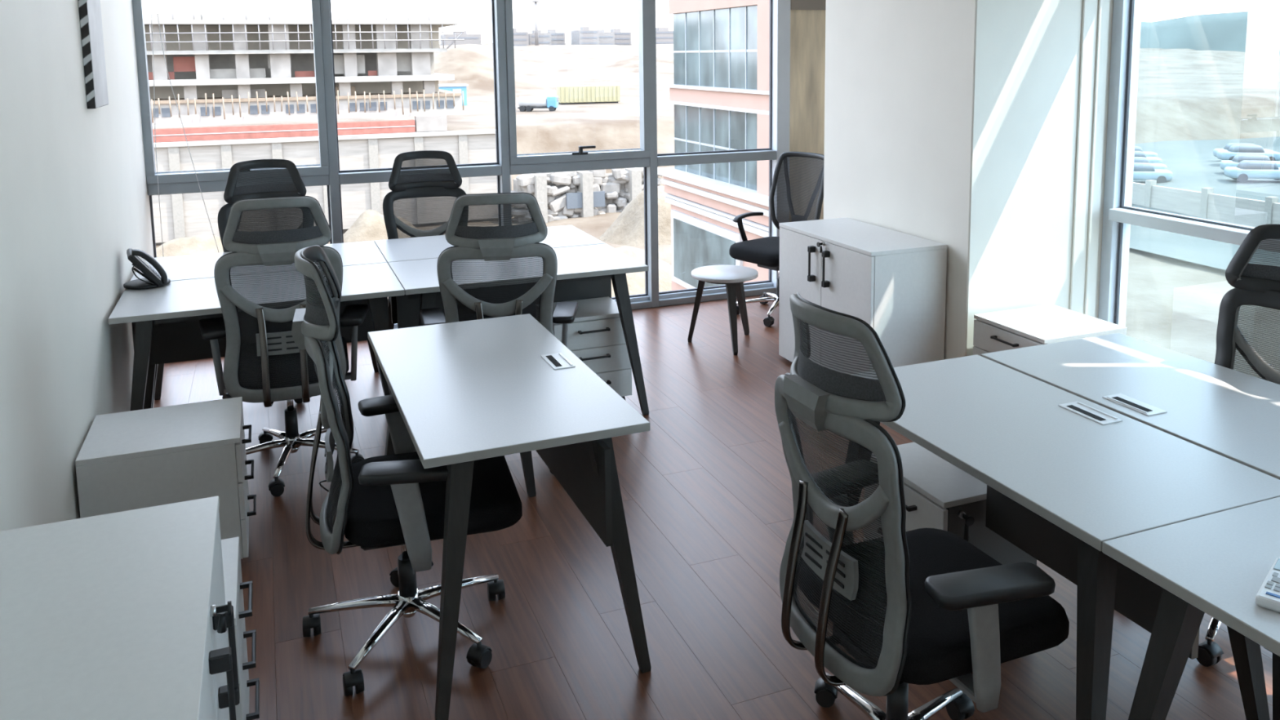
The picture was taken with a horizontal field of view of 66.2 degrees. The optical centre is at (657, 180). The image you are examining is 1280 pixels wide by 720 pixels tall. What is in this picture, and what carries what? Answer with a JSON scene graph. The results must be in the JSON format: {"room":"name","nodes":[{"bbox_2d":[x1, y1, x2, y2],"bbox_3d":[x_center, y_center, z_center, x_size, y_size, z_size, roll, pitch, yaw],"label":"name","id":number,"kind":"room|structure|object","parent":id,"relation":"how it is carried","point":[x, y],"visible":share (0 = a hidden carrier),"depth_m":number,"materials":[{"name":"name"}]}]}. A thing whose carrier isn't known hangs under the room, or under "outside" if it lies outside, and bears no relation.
{"room":"open-plan office","nodes":[
{"label":"open-plan office","id":0,"kind":"room"},
{"bbox_2d":[0,0,154,531],"bbox_3d":[-1.283,-0.376,1.234,0.150,4.000,9.460,-4,8,-22],"label":"wall","id":1,"kind":"structure","parent":0,"point":[74,197],"depth_m":3.18,"materials":[{"name":"paint"}]},
{"bbox_2d":[78,0,108,108],"bbox_3d":[-2.295,-0.603,3.989,0.030,0.600,0.360,-4,8,-22],"label":"canvas","id":2,"kind":"object","parent":1,"relation":"attached to","point":[90,11],"visible":1,"depth_m":3.89},
{"bbox_2d":[152,293,1272,719],"bbox_3d":[1.301,1.519,2.520,5.570,0.150,9.460,-4,8,-22],"label":"floor","id":3,"kind":"structure","parent":0,"point":[706,491],"depth_m":3.24,"materials":[{"name":"brown wood"}]},
{"bbox_2d":[0,496,239,719],"bbox_3d":[-1.013,1.167,1.749,0.511,0.800,0.915,-4,8,-22],"label":"base cabinet","id":4,"kind":"object","parent":3,"relation":"on","point":[124,615],"visible":1,"depth_m":1.75,"materials":[{"name":"white laminate"}]},
{"bbox_2d":[75,396,256,559],"bbox_3d":[-1.714,1.104,3.494,0.520,0.490,0.440,-4,8,-22],"label":"drawer unit","id":5,"kind":"object","parent":3,"relation":"on","point":[144,458],"visible":0.54,"depth_m":3.32,"materials":[{"name":"white laminate"}]},
{"bbox_2d":[221,536,259,719],"bbox_3d":[-1.262,1.240,2.407,0.520,0.490,0.420,-4,8,-22],"label":"drawer unit","id":6,"kind":"object","parent":3,"relation":"on","point":[231,556],"visible":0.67,"depth_m":2.47,"materials":[{"name":"white laminate"}]},
{"bbox_2d":[107,262,404,410],"bbox_3d":[-1.764,0.848,4.455,1.152,0.750,0.630,-4,8,-22],"label":"desk","id":7,"kind":"object","parent":3,"relation":"on","point":[165,319],"visible":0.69,"depth_m":4.38,"materials":[{"name":"white laminate"}]},
{"bbox_2d":[123,248,170,288],"bbox_3d":[-2.321,0.386,4.454,0.190,0.181,0.204,-5,9,-30],"label":"telephone","id":8,"kind":"object","parent":7,"relation":"on","point":[153,279],"visible":1,"depth_m":4.40,"materials":[{"name":"black plastic"}]},
{"bbox_2d":[130,240,386,408],"bbox_3d":[-2.002,0.775,5.042,1.152,0.750,0.630,-4,8,-22],"label":"desk","id":9,"kind":"object","parent":3,"relation":"on","point":[178,268],"visible":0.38,"depth_m":5.01,"materials":[{"name":"white laminate"}]},
{"bbox_2d":[217,159,306,403],"bbox_3d":[-2.037,0.514,5.225,0.702,1.219,0.634,-5,8,-28],"label":"office chair","id":10,"kind":"object","parent":3,"relation":"on","point":[259,178],"visible":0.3,"depth_m":5.38,"materials":[{"name":"grey plastic"}]},
{"bbox_2d":[199,195,368,496],"bbox_3d":[-1.604,0.638,4.236,0.702,1.219,0.658,-3,8,-19],"label":"office chair","id":11,"kind":"object","parent":3,"relation":"on","point":[260,287],"visible":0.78,"depth_m":4.00,"materials":[{"name":"grey plastic"}]},
{"bbox_2d":[319,480,328,491],"bbox_3d":[-1.182,1.165,4.247,0.227,0.167,1.036,0,7,4],"label":"power cable","id":12,"kind":"object","parent":3,"relation":"on","point":[322,481],"visible":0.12,"depth_m":3.86,"materials":[{"name":"black plastic"}]},
{"bbox_2d":[291,244,522,696],"bbox_3d":[-0.765,0.794,2.968,0.650,1.219,0.702,-3,8,-17],"label":"office chair","id":13,"kind":"object","parent":3,"relation":"on","point":[388,500],"visible":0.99,"depth_m":2.82,"materials":[{"name":"grey plastic"}]},
{"bbox_2d":[382,150,466,304],"bbox_3d":[-1.292,0.455,5.615,0.702,1.219,0.668,-3,8,-19],"label":"office chair","id":14,"kind":"object","parent":3,"relation":"on","point":[424,184],"visible":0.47,"depth_m":5.77,"materials":[{"name":"grey plastic"}]},
{"bbox_2d":[373,225,604,329],"bbox_3d":[-0.930,0.707,5.469,1.152,0.750,0.630,-4,8,-22],"label":"desk","id":15,"kind":"object","parent":3,"relation":"on","point":[429,246],"visible":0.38,"depth_m":5.36,"materials":[{"name":"white laminate"}]},
{"bbox_2d":[419,192,577,474],"bbox_3d":[-0.690,0.619,4.302,0.702,1.219,0.634,-2,8,-9],"label":"office chair","id":16,"kind":"object","parent":3,"relation":"on","point":[497,265],"visible":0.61,"depth_m":4.03,"materials":[{"name":"grey plastic"}]},
{"bbox_2d":[367,313,651,719],"bbox_3d":[-0.548,0.988,3.255,0.624,0.756,1.274,-4,8,-22],"label":"desk","id":17,"kind":"object","parent":3,"relation":"on","point":[464,393],"visible":0.94,"depth_m":2.86,"materials":[{"name":"white laminate"}]},
{"bbox_2d":[387,243,648,450],"bbox_3d":[-0.692,0.781,4.882,1.152,0.750,0.630,-4,8,-22],"label":"desk","id":18,"kind":"object","parent":3,"relation":"on","point":[587,271],"visible":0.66,"depth_m":4.83,"materials":[{"name":"white laminate"}]},
{"bbox_2d":[552,296,631,399],"bbox_3d":[-0.374,0.891,5.016,0.400,0.490,0.370,-4,8,-22],"label":"drawer unit","id":19,"kind":"object","parent":3,"relation":"on","point":[596,336],"visible":0.32,"depth_m":4.89,"materials":[{"name":"white laminate"}]},
{"bbox_2d":[687,264,758,355],"bbox_3d":[0.427,0.776,5.985,0.430,0.449,0.443,-4,8,-22],"label":"round stool","id":20,"kind":"object","parent":3,"relation":"on","point":[734,277],"visible":1,"depth_m":5.94,"materials":[{"name":"white leather"},{"name":"black metal"}]},
{"bbox_2d":[728,151,824,326],"bbox_3d":[0.847,0.368,6.608,0.620,1.088,0.642,-7,9,-38],"label":"chair","id":21,"kind":"object","parent":3,"relation":"on","point":[797,189],"visible":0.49,"depth_m":6.68,"materials":[{"name":"black fabric"}]},
{"bbox_2d":[778,217,946,367],"bbox_3d":[1.064,0.678,5.326,0.485,0.800,0.920,-4,8,-22],"label":"base cabinet","id":22,"kind":"object","parent":3,"relation":"on","point":[894,282],"visible":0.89,"depth_m":4.96,"materials":[{"name":"white laminate"}]},
{"bbox_2d":[774,292,1069,719],"bbox_3d":[0.590,0.859,2.350,0.649,1.219,0.702,-4,8,-23],"label":"office chair","id":23,"kind":"object","parent":3,"relation":"on","point":[885,607],"visible":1,"depth_m":2.17,"materials":[{"name":"grey plastic"}]},
{"bbox_2d":[896,442,1036,564],"bbox_3d":[0.901,1.131,3.058,0.380,0.490,0.442,-4,8,-22],"label":"drawer unit","id":24,"kind":"object","parent":3,"relation":"on","point":[939,494],"visible":0.1,"depth_m":2.90,"materials":[{"name":"white laminate"}]},
{"bbox_2d":[973,304,1126,355],"bbox_3d":[1.852,0.908,4.710,0.520,0.485,0.470,-4,8,-22],"label":"drawer unit","id":25,"kind":"object","parent":3,"relation":"on","point":[1017,328],"visible":0.17,"depth_m":4.65,"materials":[{"name":"white laminate"}]},
{"bbox_2d":[874,355,1279,719],"bbox_3d":[1.008,1.038,2.735,0.618,0.756,1.126,-4,8,-22],"label":"desk","id":26,"kind":"object","parent":3,"relation":"on","point":[1065,474],"visible":0.71,"depth_m":2.42,"materials":[{"name":"white laminate"}]},
{"bbox_2d":[980,333,1279,719],"bbox_3d":[1.594,1.001,2.969,0.618,0.756,1.126,-4,8,-22],"label":"desk","id":27,"kind":"object","parent":3,"relation":"on","point":[1233,415],"visible":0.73,"depth_m":2.95,"materials":[{"name":"white laminate"}]},
{"bbox_2d":[1102,496,1279,719],"bbox_3d":[1.430,1.169,1.696,0.618,0.756,1.126,-4,8,-22],"label":"desk","id":28,"kind":"object","parent":3,"relation":"on","point":[1216,565],"visible":0.98,"depth_m":2.00,"materials":[{"name":"white laminate"}]},
{"bbox_2d":[1254,558,1279,612],"bbox_3d":[1.181,0.764,1.861,0.052,0.022,0.190,6,10,42],"label":"calculator","id":29,"kind":"object","parent":28,"relation":"on","point":[1268,596],"visible":1,"depth_m":1.82,"materials":[{"name":"white plastic"}]},
{"bbox_2d":[1195,223,1279,666],"bbox_3d":[1.777,0.762,2.994,0.661,1.219,0.702,-4,8,-22],"label":"office chair","id":30,"kind":"object","parent":3,"relation":"on","point":[1248,331],"visible":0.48,"depth_m":3.14,"materials":[{"name":"grey plastic"}]},
{"bbox_2d":[152,43,1279,364],"bbox_3d":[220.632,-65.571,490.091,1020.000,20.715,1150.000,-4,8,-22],"label":"ground","id":31,"kind":"structure","parent":0,"point":[1173,304],"depth_m":106.42,"materials":[{"name":"beige sand"}]},
{"bbox_2d":[155,235,223,257],"bbox_3d":[-25.314,3.718,53.439,9.048,1.542,5.949,-4,8,-22],"label":"sand mound","id":32,"kind":"object","parent":31,"relation":"on","point":[198,244],"visible":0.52,"depth_m":52.67,"materials":[{"name":"beige sand"}]},
{"bbox_2d":[144,5,472,142],"bbox_3d":[-32.234,-8.493,75.182,33.935,9.540,14.020,-4,8,-22],"label":"concrete building","id":33,"kind":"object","parent":31,"relation":"on","point":[224,64],"visible":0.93,"depth_m":71.83,"materials":[{"name":"concrete"}]},
{"bbox_2d":[151,128,511,243],"bbox_3d":[-21.713,0.231,60.240,25.800,5.820,0.800,-4,8,-22],"label":"wall","id":34,"kind":"structure","parent":31,"relation":"on","point":[182,215],"depth_m":60.12,"materials":[{"name":"concrete"}]},
{"bbox_2d":[342,209,387,243],"bbox_3d":[-16.207,2.763,57.172,8.204,2.267,6.167,-4,8,-22],"label":"sand mound","id":35,"kind":"object","parent":31,"relation":"on","point":[370,225],"visible":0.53,"depth_m":55.88,"materials":[{"name":"beige sand"}]},
{"bbox_2d":[438,84,468,106],"bbox_3d":[-24.738,-9.985,114.446,4.800,2.500,3.400,-4,8,-22],"label":"hut","id":36,"kind":"object","parent":31,"relation":"on","point":[455,87],"visible":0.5,"depth_m":113.45,"materials":[{"name":"blue paint"}]},
{"bbox_2d":[440,31,481,45],"bbox_3d":[-122.900,-88.027,612.883,22.000,11.200,18.120,-4,8,-22],"label":"apartment block","id":37,"kind":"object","parent":31,"relation":"on","point":[468,38],"visible":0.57,"depth_m":605.30,"materials":[{"name":"white concrete"}]},
{"bbox_2d":[513,28,528,46],"bbox_3d":[-91.343,-88.983,614.706,17.000,12.700,18.120,-4,8,-22],"label":"apartment block","id":38,"kind":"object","parent":31,"relation":"on","point":[520,38],"visible":0.47,"depth_m":607.96,"materials":[{"name":"white concrete"}]},
{"bbox_2d":[532,0,538,45],"bbox_3d":[-74.457,-97.321,602.107,4.400,28.000,4.400,-4,8,-22],"label":"mast","id":39,"kind":"object","parent":31,"relation":"on","point":[536,37],"visible":1,"depth_m":601.62,"materials":[{"name":"metal"}]},
{"bbox_2d":[517,95,558,111],"bbox_3d":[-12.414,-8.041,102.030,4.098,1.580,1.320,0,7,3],"label":"tanker truck","id":40,"kind":"object","parent":31,"relation":"on","point":[528,104],"visible":1,"depth_m":101.50,"materials":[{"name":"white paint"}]},
{"bbox_2d":[528,30,551,44],"bbox_3d":[-78.028,-92.346,634.899,14.000,10.200,18.120,-4,8,-22],"label":"apartment block","id":41,"kind":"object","parent":31,"relation":"on","point":[544,38],"visible":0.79,"depth_m":627.26,"materials":[{"name":"white concrete"}]},
{"bbox_2d":[541,29,565,44],"bbox_3d":[-70.270,-94.575,652.979,13.000,12.200,18.120,-4,8,-22],"label":"apartment block","id":42,"kind":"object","parent":31,"relation":"on","point":[557,38],"visible":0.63,"depth_m":645.60,"materials":[{"name":"white concrete"}]},
{"bbox_2d":[570,26,599,44],"bbox_3d":[-46.832,-92.820,632.290,13.000,12.700,18.120,-4,8,-22],"label":"apartment block","id":43,"kind":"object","parent":31,"relation":"on","point":[584,36],"visible":0.93,"depth_m":624.97,"materials":[{"name":"white concrete"}]},
{"bbox_2d":[511,167,662,223],"bbox_3d":[-4.459,0.879,65.354,10.989,3.754,2.372,-4,8,-22],"label":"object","id":44,"kind":"structure","parent":31,"relation":"on","point":[562,195],"depth_m":64.16,"materials":[{"name":"stone"}]},
{"bbox_2d":[555,84,620,104],"bbox_3d":[-8.237,-10.290,116.610,7.200,2.100,2.460,-3,8,-16],"label":"container","id":45,"kind":"object","parent":31,"relation":"on","point":[582,94],"visible":0.98,"depth_m":115.47,"materials":[{"name":"yellow metal"}]},
{"bbox_2d":[596,29,614,44],"bbox_3d":[-38.137,-94.242,650.852,14.000,11.700,18.120,-4,8,-22],"label":"apartment block","id":46,"kind":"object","parent":31,"relation":"on","point":[605,38],"visible":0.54,"depth_m":643.39,"materials":[{"name":"white concrete"}]},
{"bbox_2d":[604,28,631,44],"bbox_3d":[-28.534,-97.464,669.556,16.000,12.200,18.120,-4,8,-22],"label":"apartment block","id":47,"kind":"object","parent":31,"relation":"on","point":[620,37],"visible":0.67,"depth_m":662.36,"materials":[{"name":"white concrete"}]},
{"bbox_2d":[599,186,671,245],"bbox_3d":[0.054,2.042,56.792,8.169,3.431,10.381,-4,8,-22],"label":"sand mound","id":48,"kind":"object","parent":31,"relation":"on","point":[628,229],"visible":0.34,"depth_m":55.27,"materials":[{"name":"beige sand"}]},
{"bbox_2d":[611,245,671,297],"bbox_3d":[-2.027,4.056,46.798,9.328,2.064,9.017,-7,10,-42],"label":"sand mound","id":49,"kind":"object","parent":31,"relation":"on","point":[635,281],"visible":0.24,"depth_m":45.10,"materials":[{"name":"beige sand"}]},
{"bbox_2d":[655,27,673,44],"bbox_3d":[3.258,-95.656,652.264,20.000,12.200,18.120,-4,8,-22],"label":"apartment block","id":50,"kind":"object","parent":31,"relation":"on","point":[664,36],"visible":0.41,"depth_m":643.71,"materials":[{"name":"white concrete"}]},
{"bbox_2d":[657,0,769,290],"bbox_3d":[3.265,-0.808,20.812,3.250,18.300,9.600,-4,8,-22],"label":"building","id":51,"kind":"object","parent":31,"relation":"on","point":[719,93],"visible":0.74,"depth_m":21.92,"materials":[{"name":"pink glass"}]},
{"bbox_2d":[1131,179,1279,227],"bbox_3d":[29.596,1.252,65.439,0.500,3.500,56.000,-4,8,-22],"label":"wall","id":52,"kind":"structure","parent":31,"relation":"on","point":[1205,204],"depth_m":57.85,"materials":[{"name":"white concrete"}]},
{"bbox_2d":[789,9,825,219],"bbox_3d":[1.483,-0.244,7.452,1.185,2.070,0.110,-4,8,-22],"label":"wall","id":53,"kind":"structure","parent":0,"point":[807,27],"depth_m":7.17,"materials":[{"name":"beige wood"}]},
{"bbox_2d":[132,0,790,328],"bbox_3d":[-1.003,-1.039,6.298,4.185,4.000,0.175,-4,8,-22],"label":"window","id":54,"kind":"structure","parent":53,"relation":"in","point":[327,173],"depth_m":6.45,"materials":[{"name":"metal"}]},
{"bbox_2d":[790,0,826,9],"bbox_3d":[1.466,-2.225,7.180,1.185,1.930,0.140,-4,8,-22],"label":"concrete beam","id":55,"kind":"structure","parent":0,"point":[794,4],"depth_m":7.07,"materials":[{"name":"concrete"}]},
{"bbox_2d":[823,0,1113,359],"bbox_3d":[1.719,-0.961,5.459,0.995,4.000,1.350,-4,8,-22],"label":"wall column","id":56,"kind":"structure","parent":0,"point":[953,123],"depth_m":4.95,"materials":[{"name":"paint"}]},
{"bbox_2d":[1069,0,1098,314],"bbox_3d":[2.193,-0.896,4.920,0.160,4.000,0.012,-4,8,-22],"label":"window frame","id":57,"kind":"structure","parent":56,"relation":"attached to","point":[1091,7],"depth_m":5.00,"materials":[{"name":"paint"}]},
{"bbox_2d":[1084,0,1109,317],"bbox_3d":[2.239,-0.897,4.926,0.070,4.000,0.010,-4,8,-22],"label":"window frame","id":58,"kind":"structure","parent":56,"relation":"attached to","point":[1104,5],"depth_m":5.02,"materials":[{"name":"paint"}]},
{"bbox_2d":[1139,10,1279,54],"bbox_3d":[264.919,-50.157,358.202,129.637,28.579,436.882,-4,8,-22],"label":"ridge","id":59,"kind":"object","parent":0,"point":[1258,32],"visible":0.22,"depth_m":393.49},
{"bbox_3d":[3.636,-0.513,1.855,0.130,4.000,6.760,-4,8,-22],"label":"wall","id":60,"kind":"structure","parent":0,"visible":0},
{"bbox_2d":[1097,0,1253,327],"bbox_3d":[3.529,0.033,2.171,0.160,2.838,6.285,-4,8,-22],"label":"window","id":61,"kind":"structure","parent":60,"relation":"in","point":[1118,214],"depth_m":5.00,"materials":[{"name":"white metal"}]},
{"bbox_3d":[1.246,-2.046,2.023,5.620,1.150,9.510,-4,8,-22],"label":"ceiling","id":62,"kind":"structure","parent":0,"visible":0},
{"bbox_2d":[150,0,164,257],"bbox_3d":[-2.844,-1.220,5.449,0.048,3.380,0.003,-4,8,-22],"label":"blind cord","id":63,"kind":"object","parent":62,"relation":"hanging from","point":[150,0],"visible":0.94,"depth_m":5.56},
{"bbox_2d":[155,0,218,252],"bbox_3d":[-2.708,-1.230,5.513,0.249,3.380,0.003,-4,8,-22],"label":"blind cord","id":64,"kind":"object","parent":62,"relation":"hanging from","point":[155,0],"visible":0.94,"depth_m":5.62,"materials":[{"name":"plastic"}]},
{"label":"outside","id":65,"kind":"structure","parent":0,"visible":0},
{"bbox_2d":[1129,136,1279,270],"bbox_3d":[357.753,-8.580,103.087,658.000,3.806,222.000,-4,8,-22],"label":"parking lot","id":66,"kind":"structure","parent":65,"point":[1193,165],"depth_m":68.64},
{"bbox_2d":[1134,146,1157,157],"bbox_3d":[41.116,-2.291,85.642,4.300,1.418,1.780,1,8,13],"label":"parked car","id":67,"kind":"object","parent":66,"relation":"on","point":[1136,148],"visible":0.18,"depth_m":84.79,"materials":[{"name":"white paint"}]},
{"bbox_2d":[1133,151,1162,163],"bbox_3d":[39.177,-1.730,81.123,4.300,1.418,1.780,1,8,13],"label":"parked car","id":68,"kind":"object","parent":66,"relation":"on","point":[1137,153],"visible":0.25,"depth_m":80.25,"materials":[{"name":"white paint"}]},
{"bbox_2d":[1133,156,1167,169],"bbox_3d":[37.238,-1.121,76.609,4.300,1.418,1.780,1,8,13],"label":"parked car","id":69,"kind":"object","parent":66,"relation":"on","point":[1136,159],"visible":0.2,"depth_m":75.82,"materials":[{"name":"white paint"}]},
{"bbox_2d":[1133,162,1173,182],"bbox_3d":[35.298,-0.590,72.086,4.300,1.418,1.780,1,8,13],"label":"parked car","id":70,"kind":"object","parent":66,"relation":"on","point":[1142,171],"visible":0.49,"depth_m":71.22,"materials":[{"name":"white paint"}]},
{"bbox_2d":[1213,142,1272,156],"bbox_3d":[49.937,-2.469,83.767,4.300,1.418,1.780,1,8,13],"label":"parked car","id":71,"kind":"object","parent":66,"relation":"on","point":[1228,145],"visible":0.3,"depth_m":83.98,"materials":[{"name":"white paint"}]},
{"bbox_2d":[1216,144,1279,160],"bbox_3d":[47.531,-2.155,79.027,4.300,1.418,1.780,1,8,13],"label":"parked car","id":72,"kind":"object","parent":66,"relation":"on","point":[1235,149],"visible":0.71,"depth_m":78.44,"materials":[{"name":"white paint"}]},
{"bbox_2d":[1219,154,1279,169],"bbox_3d":[45.131,-1.250,74.364,4.300,1.418,1.780,1,8,13],"label":"parked car","id":73,"kind":"object","parent":66,"relation":"on","point":[1237,158],"visible":0.49,"depth_m":73.97,"materials":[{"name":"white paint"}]},
{"bbox_2d":[1223,160,1279,182],"bbox_3d":[42.727,-0.692,69.656,4.300,1.418,1.780,1,8,13],"label":"parked car","id":74,"kind":"object","parent":66,"relation":"on","point":[1246,170],"visible":1,"depth_m":69.07,"materials":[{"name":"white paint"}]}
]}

